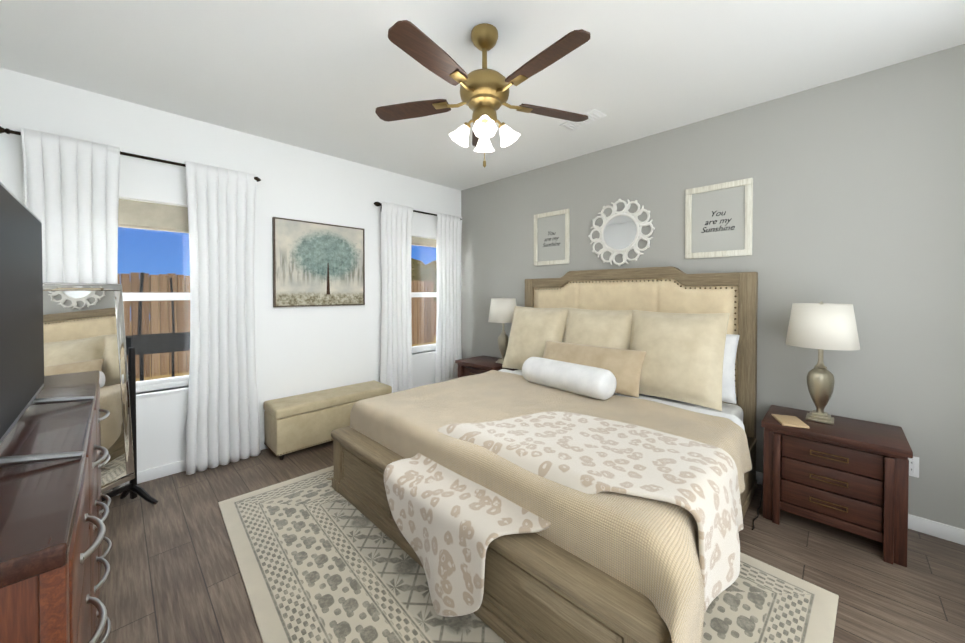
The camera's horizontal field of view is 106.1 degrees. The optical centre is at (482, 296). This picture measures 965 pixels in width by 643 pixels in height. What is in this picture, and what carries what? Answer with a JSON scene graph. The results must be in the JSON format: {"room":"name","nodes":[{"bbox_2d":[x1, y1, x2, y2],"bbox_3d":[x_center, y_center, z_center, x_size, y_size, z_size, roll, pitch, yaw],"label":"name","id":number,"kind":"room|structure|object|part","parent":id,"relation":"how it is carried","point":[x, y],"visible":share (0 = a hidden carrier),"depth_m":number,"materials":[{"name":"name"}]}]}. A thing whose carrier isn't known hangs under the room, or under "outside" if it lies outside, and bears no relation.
{"room":"bedroom","nodes":[
{"label":"bedroom","id":0,"kind":"room"},
{"bbox_2d":[0,181,25,205],"bbox_3d":[-2.944,0.004,2.263,0.140,1.415,0.140,1,1,45],"label":"wall pier","id":1,"kind":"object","parent":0,"point":[17,190],"visible":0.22,"depth_m":2.23,"materials":[{"name":"white paint"}]},
{"bbox_2d":[0,67,460,238],"bbox_3d":[-1.663,-1.062,3.548,0.140,0.680,3.790,1,1,45],"label":"wall","id":2,"kind":"structure","parent":0,"point":[298,183],"depth_m":2.86,"materials":[{"name":"white paint"}]},
{"bbox_2d":[0,126,260,494],"bbox_3d":[-2.399,0.164,2.620,0.134,2.364,1.418,1,1,45],"label":"curtains","id":3,"kind":"object","parent":2,"relation":"hanging from","point":[72,193],"visible":0.73,"depth_m":2.79,"materials":[{"name":"white fabric"}]},
{"bbox_3d":[-2.629,0.167,2.350,0.081,2.364,0.423,1,1,45],"label":"panel","id":4,"kind":"part","parent":3,"relation":"part of","materials":[{"name":"white fabric"}]},
{"bbox_3d":[-2.405,-0.974,2.609,0.119,0.081,1.418,1,1,45],"label":"rod","id":5,"kind":"part","parent":3,"relation":"part of","materials":[{"name":"brown metal"}]},
{"bbox_3d":[-2.074,0.160,2.913,0.082,2.364,0.500,1,1,45],"label":"panel","id":6,"kind":"part","parent":3,"relation":"part of","materials":[{"name":"white fabric"}]},
{"bbox_2d":[374,202,461,392],"bbox_3d":[-0.726,0.147,4.319,0.134,2.349,1.268,1,1,45],"label":"curtains","id":7,"kind":"object","parent":2,"relation":"hanging from","point":[396,371],"visible":0.85,"depth_m":4.13,"materials":[{"name":"white fabric"}]},
{"bbox_3d":[-0.950,0.151,4.054,0.079,2.349,0.431,1,1,45],"label":"panel","id":8,"kind":"part","parent":7,"relation":"part of","materials":[{"name":"white fabric"}]},
{"bbox_3d":[-0.731,-0.983,4.308,0.119,0.081,1.268,1,1,45],"label":"rod","id":9,"kind":"part","parent":7,"relation":"part of","materials":[{"name":"brown metal"}]},
{"bbox_3d":[-0.422,0.143,4.590,0.081,2.349,0.413,1,1,45],"label":"panel","id":10,"kind":"part","parent":7,"relation":"part of","materials":[{"name":"white fabric"}]},
{"bbox_2d":[136,350,435,471],"bbox_3d":[-1.663,1.016,3.577,0.140,0.645,3.790,1,1,45],"label":"wall","id":11,"kind":"structure","parent":0,"point":[161,421],"depth_m":3.18,"materials":[{"name":"white paint"}]},
{"bbox_2d":[118,198,189,392],"bbox_3d":[-2.579,-0.001,2.633,0.080,1.415,0.900,1,1,45],"label":"window","id":12,"kind":"structure","parent":11,"relation":"in","point":[142,213],"depth_m":2.73,"materials":[{"name":"clear glass"}]},
{"bbox_2d":[118,224,188,232],"bbox_3d":[-2.552,-0.508,2.599,0.024,0.024,0.870,1,1,45],"label":"bar","id":13,"kind":"object","parent":12,"relation":"attached to","point":[151,228],"visible":0.32,"depth_m":2.69,"materials":[{"name":"plastic"}]},
{"bbox_2d":[118,199,188,229],"bbox_3d":[-2.552,-0.603,2.598,0.004,0.190,0.876,1,1,45],"label":"shade","id":14,"kind":"object","parent":12,"relation":"attached to","point":[130,212],"depth_m":2.70,"materials":[{"name":"fabric"}]},
{"bbox_2d":[136,386,188,398],"bbox_3d":[-2.554,0.719,2.618,0.112,0.025,0.900,1,1,45],"label":"sill","id":15,"kind":"structure","parent":11,"relation":"attached to","point":[156,393],"depth_m":2.71,"materials":[{"name":"white wood"}]},
{"bbox_2d":[125,439,267,484],"bbox_3d":[-1.608,1.297,3.527,0.014,0.085,3.790,1,1,45],"label":"baseboard","id":16,"kind":"structure","parent":11,"relation":"attached to","point":[160,471],"depth_m":2.72,"materials":[{"name":"white"}]},
{"bbox_2d":[412,351,435,356],"bbox_3d":[-0.722,0.693,4.477,0.112,0.025,0.900,1,1,45],"label":"sill","id":17,"kind":"structure","parent":11,"relation":"attached to","point":[426,353],"depth_m":4.41,"materials":[{"name":"white paint"}]},
{"bbox_2d":[411,236,436,352],"bbox_3d":[-0.748,-0.027,4.492,0.080,1.415,0.900,1,1,45],"label":"window","id":18,"kind":"structure","parent":11,"relation":"in","point":[432,346],"depth_m":4.50,"materials":[{"name":"clear glass"}]},
{"bbox_2d":[412,243,435,247],"bbox_3d":[-0.720,-0.634,4.457,0.024,0.024,0.870,1,1,45],"label":"bar","id":19,"kind":"object","parent":18,"relation":"attached to","point":[423,245],"visible":0.32,"depth_m":4.44,"materials":[{"name":"plastic"}]},
{"bbox_2d":[412,237,435,245],"bbox_3d":[-0.720,-0.679,4.456,0.004,0.090,0.876,1,1,45],"label":"shade","id":20,"kind":"object","parent":18,"relation":"attached to","point":[418,240],"depth_m":4.46,"materials":[{"name":"fabric"}]},
{"bbox_2d":[254,214,381,376],"bbox_3d":[-1.663,-0.014,3.563,0.140,1.415,1.710,1,1,45],"label":"wall pier","id":21,"kind":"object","parent":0,"point":[290,339],"visible":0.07,"depth_m":3.48,"materials":[{"name":"white paint"}]},
{"bbox_2d":[272,217,364,306],"bbox_3d":[-1.558,-0.313,3.532,0.040,0.800,0.860,1,1,45],"label":"framed painting","id":22,"kind":"object","parent":21,"relation":"attached to","point":[318,264],"visible":1,"depth_m":3.48,"materials":[{"name":"fabric"}]},
{"bbox_2d":[0,0,964,190],"bbox_3d":[0.011,-1.438,1.893,4.840,0.120,4.070,1,1,45],"label":"ceiling","id":23,"kind":"structure","parent":0,"point":[327,77],"depth_m":2.11,"materials":[{"name":"white paint"}]},
{"bbox_2d":[375,20,589,167],"bbox_3d":[0.019,-1.027,1.862,1.192,0.699,1.206,1,1,45],"label":"fan","id":24,"kind":"object","parent":23,"relation":"hanging from","point":[484,93],"visible":1,"depth_m":1.81,"materials":[{"name":"brown wood"}]},
{"bbox_3d":[-0.388,-1.035,2.007,0.407,0.030,0.278,1,1,45],"label":"blade","id":25,"kind":"part","parent":24,"relation":"part of","materials":[{"name":"brown wood"}]},
{"bbox_3d":[-0.215,-1.028,1.551,0.172,0.030,0.434,1,1,45],"label":"blade","id":26,"kind":"part","parent":24,"relation":"part of","materials":[{"name":"brown wood"}]},
{"bbox_3d":[-0.180,-1.030,1.945,0.188,0.035,0.132,1,1,45],"label":"arm","id":27,"kind":"part","parent":24,"relation":"part of"},
{"bbox_3d":[-0.125,-0.845,1.901,0.114,0.110,0.114,1,1,45],"label":"lamp shade","id":28,"kind":"part","parent":24,"relation":"part of","materials":[{"name":"white glass"}]},
{"bbox_3d":[-0.085,-1.027,1.736,0.088,0.035,0.196,1,1,45],"label":"arm","id":29,"kind":"part","parent":24,"relation":"part of"},
{"bbox_3d":[-0.006,-1.039,2.312,0.363,0.030,0.347,1,1,45],"label":"blade","id":30,"kind":"part","parent":24,"relation":"part of","materials":[{"name":"brown wood"}]},
{"bbox_3d":[0.010,-0.847,2.037,0.114,0.110,0.114,1,1,45],"label":"lamp shade","id":31,"kind":"part","parent":24,"relation":"part of","materials":[{"name":"white glass"}]},
{"bbox_3d":[0.011,-1.133,1.898,0.260,0.489,0.260,1,1,45],"label":"motor","id":32,"kind":"part","parent":24,"relation":"part of","materials":[{"name":"gold metal"}]},
{"bbox_3d":[0.011,-0.783,1.903,0.017,0.210,0.018,1,1,45],"label":"chain","id":33,"kind":"part","parent":24,"relation":"part of","materials":[{"name":"gold metal"}]},
{"bbox_3d":[0.012,-0.843,1.766,0.114,0.110,0.114,1,1,45],"label":"lamp shade","id":34,"kind":"part","parent":24,"relation":"part of","materials":[{"name":"white glass"}]},
{"bbox_3d":[0.146,-0.845,1.903,0.114,0.110,0.114,1,1,45],"label":"lamp shade","id":35,"kind":"part","parent":24,"relation":"part of","materials":[{"name":"white glass"}]},
{"bbox_3d":[0.122,-1.028,1.749,0.195,0.035,0.084,1,1,45],"label":"arm","id":36,"kind":"part","parent":24,"relation":"part of"},
{"bbox_3d":[0.197,-1.030,1.959,0.122,0.035,0.192,1,1,45],"label":"arm","id":37,"kind":"part","parent":24,"relation":"part of"},
{"bbox_3d":[0.265,-1.029,1.571,0.435,0.030,0.148,1,1,45],"label":"blade","id":38,"kind":"part","parent":24,"relation":"part of","materials":[{"name":"brown wood"}]},
{"bbox_3d":[0.400,-1.035,2.040,0.256,0.030,0.417,1,1,45],"label":"blade","id":39,"kind":"part","parent":24,"relation":"part of","materials":[{"name":"brown wood"}]},
{"bbox_2d":[559,109,606,130],"bbox_3d":[0.785,-1.383,2.851,0.160,0.015,0.330,-1,1,-37],"label":"ceiling vent","id":40,"kind":"object","parent":23,"relation":"in","point":[593,115],"visible":0.79,"depth_m":2.86,"materials":[{"name":"white metal"}]},
{"bbox_2d":[97,440,964,642],"bbox_3d":[0.011,1.421,1.933,4.840,0.120,4.070,1,1,45],"label":"floor","id":41,"kind":"structure","parent":0,"point":[174,576],"depth_m":1.83,"materials":[{"name":"brown wood"}]},
{"bbox_2d":[0,370,111,642],"bbox_3d":[-1.518,0.887,1.136,1.910,0.970,0.490,1,1,45],"label":"dresser","id":42,"kind":"object","parent":41,"relation":"on","point":[52,530],"visible":1,"depth_m":0.78,"materials":[{"name":"brown wood"}]},
{"bbox_2d":[0,182,93,466],"bbox_3d":[-1.351,0.056,1.052,0.990,0.694,0.283,1,1,45],"label":"tv","id":43,"kind":"object","parent":42,"relation":"on","point":[21,339],"visible":1,"depth_m":1.03,"materials":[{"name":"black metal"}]},
{"bbox_3d":[-0.950,0.567,0.848,0.583,0.198,0.022,1,1,45],"label":"drawer","id":44,"kind":"part","parent":42,"relation":"part of","materials":[{"name":"brown wood"}]},
{"bbox_3d":[-0.950,0.776,0.851,0.583,0.198,0.022,1,1,45],"label":"drawer","id":45,"kind":"part","parent":42,"relation":"part of","materials":[{"name":"brown wood"}]},
{"bbox_3d":[-0.950,0.987,0.854,0.583,0.198,0.022,1,1,45],"label":"drawer","id":46,"kind":"part","parent":42,"relation":"part of","materials":[{"name":"brown wood"}]},
{"bbox_3d":[-1.380,0.561,1.272,0.583,0.198,0.022,1,1,45],"label":"drawer","id":47,"kind":"part","parent":42,"relation":"part of","materials":[{"name":"brown wood"}]},
{"bbox_3d":[-0.931,0.566,0.868,0.221,0.022,0.042,1,1,45],"label":"handle","id":48,"kind":"part","parent":42,"relation":"part of","materials":[{"name":"silver metal"}]},
{"bbox_3d":[-1.380,0.771,1.274,0.583,0.198,0.022,1,1,45],"label":"drawer","id":49,"kind":"part","parent":42,"relation":"part of","materials":[{"name":"brown wood"}]},
{"bbox_3d":[-1.380,0.981,1.278,0.583,0.198,0.022,1,1,45],"label":"drawer","id":50,"kind":"part","parent":42,"relation":"part of","materials":[{"name":"brown wood"}]},
{"bbox_3d":[-1.380,1.190,1.280,0.583,0.198,0.022,1,1,45],"label":"drawer","id":51,"kind":"part","parent":42,"relation":"part of","materials":[{"name":"brown wood"}]},
{"bbox_3d":[-0.931,0.776,0.871,0.221,0.022,0.042,1,1,45],"label":"handle","id":52,"kind":"part","parent":42,"relation":"part of","materials":[{"name":"silver metal"}]},
{"bbox_3d":[-1.810,0.555,1.695,0.583,0.198,0.022,1,1,45],"label":"drawer","id":53,"kind":"part","parent":42,"relation":"part of","materials":[{"name":"brown wood"}]},
{"bbox_3d":[-1.810,0.765,1.698,0.583,0.198,0.022,1,1,45],"label":"drawer","id":54,"kind":"part","parent":42,"relation":"part of","materials":[{"name":"brown wood"}]},
{"bbox_3d":[-1.810,0.975,1.701,0.583,0.198,0.022,1,1,45],"label":"drawer","id":55,"kind":"part","parent":42,"relation":"part of","materials":[{"name":"brown wood"}]},
{"bbox_3d":[-1.810,1.185,1.704,0.583,0.198,0.022,1,1,45],"label":"drawer","id":56,"kind":"part","parent":42,"relation":"part of","materials":[{"name":"brown wood"}]},
{"bbox_3d":[-1.361,0.560,1.291,0.221,0.022,0.042,1,1,45],"label":"handle","id":57,"kind":"part","parent":42,"relation":"part of","materials":[{"name":"silver metal"}]},
{"bbox_3d":[-1.361,0.770,1.294,0.221,0.022,0.042,1,1,45],"label":"handle","id":58,"kind":"part","parent":42,"relation":"part of","materials":[{"name":"silver metal"}]},
{"bbox_3d":[-1.361,0.980,1.297,0.221,0.022,0.042,1,1,45],"label":"handle","id":59,"kind":"part","parent":42,"relation":"part of","materials":[{"name":"silver metal"}]},
{"bbox_3d":[-1.791,0.554,1.715,0.221,0.022,0.042,1,1,45],"label":"handle","id":60,"kind":"part","parent":42,"relation":"part of","materials":[{"name":"silver metal"}]},
{"bbox_3d":[-1.791,0.764,1.718,0.221,0.022,0.042,1,1,45],"label":"handle","id":61,"kind":"part","parent":42,"relation":"part of","materials":[{"name":"silver metal"}]},
{"bbox_3d":[-1.361,1.190,1.300,0.221,0.022,0.042,1,1,45],"label":"handle","id":62,"kind":"part","parent":42,"relation":"part of","materials":[{"name":"silver metal"}]},
{"bbox_3d":[-1.791,0.974,1.720,0.221,0.022,0.042,1,1,45],"label":"handle","id":63,"kind":"part","parent":42,"relation":"part of","materials":[{"name":"silver metal"}]},
{"bbox_3d":[-1.791,1.184,1.723,0.221,0.022,0.042,1,1,45],"label":"handle","id":64,"kind":"part","parent":42,"relation":"part of","materials":[{"name":"silver metal"}]},
{"bbox_2d":[43,282,157,504],"bbox_3d":[-2.329,0.638,2.147,0.302,1.440,0.544,0,1,12],"label":"mirror","id":65,"kind":"object","parent":41,"relation":"on","point":[83,327],"visible":0.44,"depth_m":2.24,"materials":[{"name":"silver metal"}]},
{"bbox_2d":[264,380,391,459],"bbox_3d":[-1.418,1.123,3.435,0.362,0.434,1.072,1,1,45],"label":"bench","id":66,"kind":"object","parent":41,"relation":"on","point":[294,423],"visible":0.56,"depth_m":3.16,"materials":[{"name":"fabric"}]},
{"bbox_3d":[-1.418,0.947,3.433,0.362,0.082,1.072,1,1,45],"label":"lid","id":67,"kind":"part","parent":66,"relation":"part of","materials":[{"name":"fabric"}]},
{"bbox_2d":[455,355,518,377],"bbox_3d":[0.061,1.030,4.152,0.600,0.600,0.470,1,1,45],"label":"nightstand","id":68,"kind":"object","parent":41,"relation":"on","point":[475,365],"visible":0.17,"depth_m":4.07,"materials":[{"name":"brown wood"}]},
{"bbox_3d":[0.061,0.858,4.149,0.410,0.127,0.392,1,1,45],"label":"drawer","id":69,"kind":"part","parent":68,"relation":"part of","materials":[{"name":"brown wood"}]},
{"bbox_2d":[488,297,515,363],"bbox_3d":[0.232,0.365,4.038,0.336,0.732,0.336,1,1,45],"label":"lamp","id":70,"kind":"object","parent":68,"relation":"on","point":[502,310],"visible":0.83,"depth_m":3.92,"materials":[{"name":"beige"}]},
{"bbox_3d":[0.232,0.146,4.035,0.336,0.260,0.336,1,1,45],"label":"lamp shade","id":71,"kind":"part","parent":70,"relation":"part of","materials":[{"name":"fabric"}]},
{"bbox_2d":[218,466,838,642],"bbox_3d":[-0.057,1.355,2.013,1.980,0.010,2.800,-1,1,-42],"label":"rug","id":72,"kind":"object","parent":41,"relation":"on","point":[319,559],"visible":0.48,"depth_m":1.68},
{"bbox_2d":[327,266,757,642],"bbox_3d":[0.423,0.550,2.511,2.384,1.583,2.331,1,1,45],"label":"bed","id":73,"kind":"object","parent":72,"relation":"on","point":[585,472],"visible":1,"depth_m":1.79,"materials":[{"name":"beige fabric"}]},
{"bbox_3d":[-0.973,1.164,2.555,0.118,0.353,0.135,1,1,45],"label":"foot post","id":74,"kind":"part","parent":73,"relation":"part of","materials":[{"name":"brown wood"}]},
{"bbox_3d":[-0.236,1.172,1.829,2.150,0.358,0.125,1,1,45],"label":"foot panel","id":75,"kind":"part","parent":73,"relation":"part of","materials":[{"name":"brown wood"}]},
{"bbox_3d":[0.527,0.564,3.978,0.100,1.513,0.095,1,1,45],"label":"head post","id":76,"kind":"part","parent":73,"relation":"part of","materials":[{"name":"brown wood"}]},
{"bbox_2d":[384,412,743,616],"bbox_3d":[0.337,1.003,1.775,1.439,0.598,1.155,1,1,45],"label":"throw","id":77,"kind":"object","parent":73,"relation":"on","point":[503,514],"depth_m":1.45,"materials":[{"name":"white fabric"}]},
{"bbox_3d":[0.503,0.910,2.575,1.930,0.285,1.935,1,1,45],"label":"mattress","id":78,"kind":"part","parent":73,"relation":"part of","materials":[{"name":"white fabric"}]},
{"bbox_3d":[0.501,1.185,1.103,0.118,0.353,0.135,1,1,45],"label":"foot post","id":79,"kind":"part","parent":73,"relation":"part of","materials":[{"name":"brown wood"}]},
{"bbox_3d":[1.210,1.176,1.865,0.068,0.348,1.980,1,1,45],"label":"rail","id":80,"kind":"part","parent":73,"relation":"part of","materials":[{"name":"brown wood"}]},
{"bbox_2d":[722,334,738,403],"bbox_3d":[1.441,0.492,2.810,0.940,0.500,0.212,1,-9,45],"label":"pillow","id":81,"kind":"object","parent":73,"relation":"on","point":[732,340],"depth_m":2.50,"materials":[{"name":"white fabric"}]},
{"bbox_3d":[1.909,0.583,2.616,0.100,1.513,0.095,1,1,45],"label":"head post","id":82,"kind":"part","parent":73,"relation":"part of","materials":[{"name":"brown wood"}]},
{"bbox_2d":[752,483,762,529],"bbox_3d":[1.788,1.154,2.335,0.018,0.399,0.623,1,1,45],"label":"cable","id":83,"kind":"object","parent":41,"relation":"on","point":[759,507],"visible":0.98,"depth_m":2.32,"materials":[{"name":"black paint"}]},
{"bbox_2d":[761,405,912,566],"bbox_3d":[2.074,1.058,2.170,0.600,0.600,0.470,1,1,45],"label":"nightstand","id":84,"kind":"object","parent":41,"relation":"on","point":[851,475],"visible":1,"depth_m":2.01,"materials":[{"name":"brown wood"}]},
{"bbox_2d":[771,414,809,428],"bbox_3d":[1.861,0.751,2.200,0.125,0.012,0.190,0,1,23],"label":"book","id":85,"kind":"object","parent":84,"relation":"on","point":[787,420],"visible":0.98,"depth_m":2.17,"materials":[{"name":"beige paper"}]},
{"bbox_2d":[785,301,859,424],"bbox_3d":[2.073,0.390,2.224,0.336,0.732,0.336,1,1,45],"label":"lamp","id":86,"kind":"object","parent":84,"relation":"on","point":[821,326],"visible":1,"depth_m":2.15,"materials":[{"name":"beige fabric"}]},
{"bbox_3d":[2.073,0.171,2.221,0.336,0.260,0.336,1,1,45],"label":"lamp shade","id":87,"kind":"part","parent":86,"relation":"part of","materials":[{"name":"fabric"}]},
{"bbox_3d":[1.930,1.158,2.026,0.156,0.027,0.013,1,1,45],"label":"handle","id":88,"kind":"part","parent":84,"relation":"part of","materials":[{"name":"gold metal"}]},
{"bbox_3d":[1.930,1.023,2.024,0.156,0.027,0.013,1,1,45],"label":"handle","id":89,"kind":"part","parent":84,"relation":"part of","materials":[{"name":"gold metal"}]},
{"bbox_3d":[1.930,0.888,2.022,0.156,0.027,0.013,1,1,45],"label":"handle","id":90,"kind":"part","parent":84,"relation":"part of","materials":[{"name":"gold metal"}]},
{"bbox_3d":[2.073,1.021,2.169,0.410,0.127,0.392,1,1,45],"label":"drawer","id":91,"kind":"part","parent":84,"relation":"part of","materials":[{"name":"brown wood"}]},
{"bbox_3d":[2.073,1.156,2.171,0.410,0.127,0.392,1,1,45],"label":"drawer","id":92,"kind":"part","parent":84,"relation":"part of","materials":[{"name":"brown wood"}]},
{"bbox_3d":[2.073,0.886,2.167,0.410,0.127,0.392,1,1,45],"label":"drawer","id":93,"kind":"part","parent":84,"relation":"part of","materials":[{"name":"brown wood"}]},
{"bbox_2d":[461,44,964,528],"bbox_3d":[1.390,-0.028,3.313,4.840,2.740,0.140,1,1,45],"label":"wall","id":94,"kind":"structure","parent":0,"point":[859,192],"depth_m":2.35,"materials":[{"name":"grey paint"}]},
{"bbox_2d":[534,209,569,265],"bbox_3d":[0.725,-0.621,3.844,0.440,0.560,0.022,1,1,45],"label":"frame","id":95,"kind":"object","parent":94,"relation":"attached to","point":[552,238],"visible":1,"depth_m":3.83,"materials":[{"name":"grey wood"}]},
{"bbox_3d":[0.729,-0.621,3.848,0.360,0.480,0.006,1,1,45],"label":"glass","id":96,"kind":"part","parent":95,"relation":"part of","materials":[{"name":"grey"}]},
{"bbox_2d":[588,199,654,266],"bbox_3d":[1.254,-0.588,3.317,0.618,0.622,0.032,1,1,45],"label":"round mirror","id":97,"kind":"object","parent":94,"relation":"attached to","point":[620,232],"visible":1,"depth_m":3.30,"materials":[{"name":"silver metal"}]},
{"bbox_3d":[1.261,-0.588,3.324,0.330,0.330,0.012,1,1,45],"label":"glass","id":98,"kind":"part","parent":97,"relation":"part of","materials":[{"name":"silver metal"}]},
{"bbox_2d":[685,178,752,258],"bbox_3d":[1.801,-0.586,2.785,0.440,0.560,0.022,1,1,45],"label":"frame","id":99,"kind":"object","parent":94,"relation":"attached to","point":[719,220],"visible":1,"depth_m":2.77,"materials":[{"name":"grey wood"}]},
{"bbox_3d":[1.804,-0.586,2.789,0.360,0.480,0.006,1,1,45],"label":"glass","id":100,"kind":"part","parent":99,"relation":"part of","materials":[{"name":"grey"}]},
{"bbox_2d":[756,471,964,544],"bbox_3d":[1.336,1.300,3.277,4.560,0.085,0.014,1,1,45],"label":"baseboard","id":101,"kind":"structure","parent":94,"relation":"attached to","point":[938,529],"depth_m":2.06,"materials":[{"name":"white wood"}]},
{"bbox_2d":[908,456,918,477],"bbox_3d":[2.502,0.989,2.125,0.072,0.118,0.011,1,1,45],"label":"electrical outlet","id":102,"kind":"object","parent":94,"relation":"attached to","point":[913,466],"visible":0.6,"depth_m":2.11,"materials":[{"name":"white plastic"}]},
{"label":"outside","id":103,"kind":"structure","parent":0,"visible":0},
{"bbox_2d":[130,319,435,381],"bbox_3d":[-9.178,1.583,14.674,26.090,0.100,36.000,1,1,45],"label":"ground","id":104,"kind":"structure","parent":103,"point":[178,374],"depth_m":7.73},
{"bbox_2d":[125,272,189,380],"bbox_3d":[-5.612,0.636,6.304,2.716,2.028,2.656,1,1,45],"label":"trampoline","id":105,"kind":"object","parent":104,"relation":"on","point":[163,340],"depth_m":5.92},
{"bbox_2d":[118,272,436,377],"bbox_3d":[-3.761,0.513,11.462,1.325,2.130,23.181,1,1,45],"label":"fence","id":106,"kind":"object","parent":104,"relation":"on","point":[165,361],"depth_m":7.63,"materials":[{"name":"brown wood"}]},
{"bbox_2d":[130,258,436,318],"bbox_3d":[-8.749,-0.799,30.760,15.748,6.521,31.323,1,1,45],"label":"trees","id":107,"kind":"object","parent":104,"relation":"on","point":[430,273],"depth_m":27.22,"materials":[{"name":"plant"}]}
]}

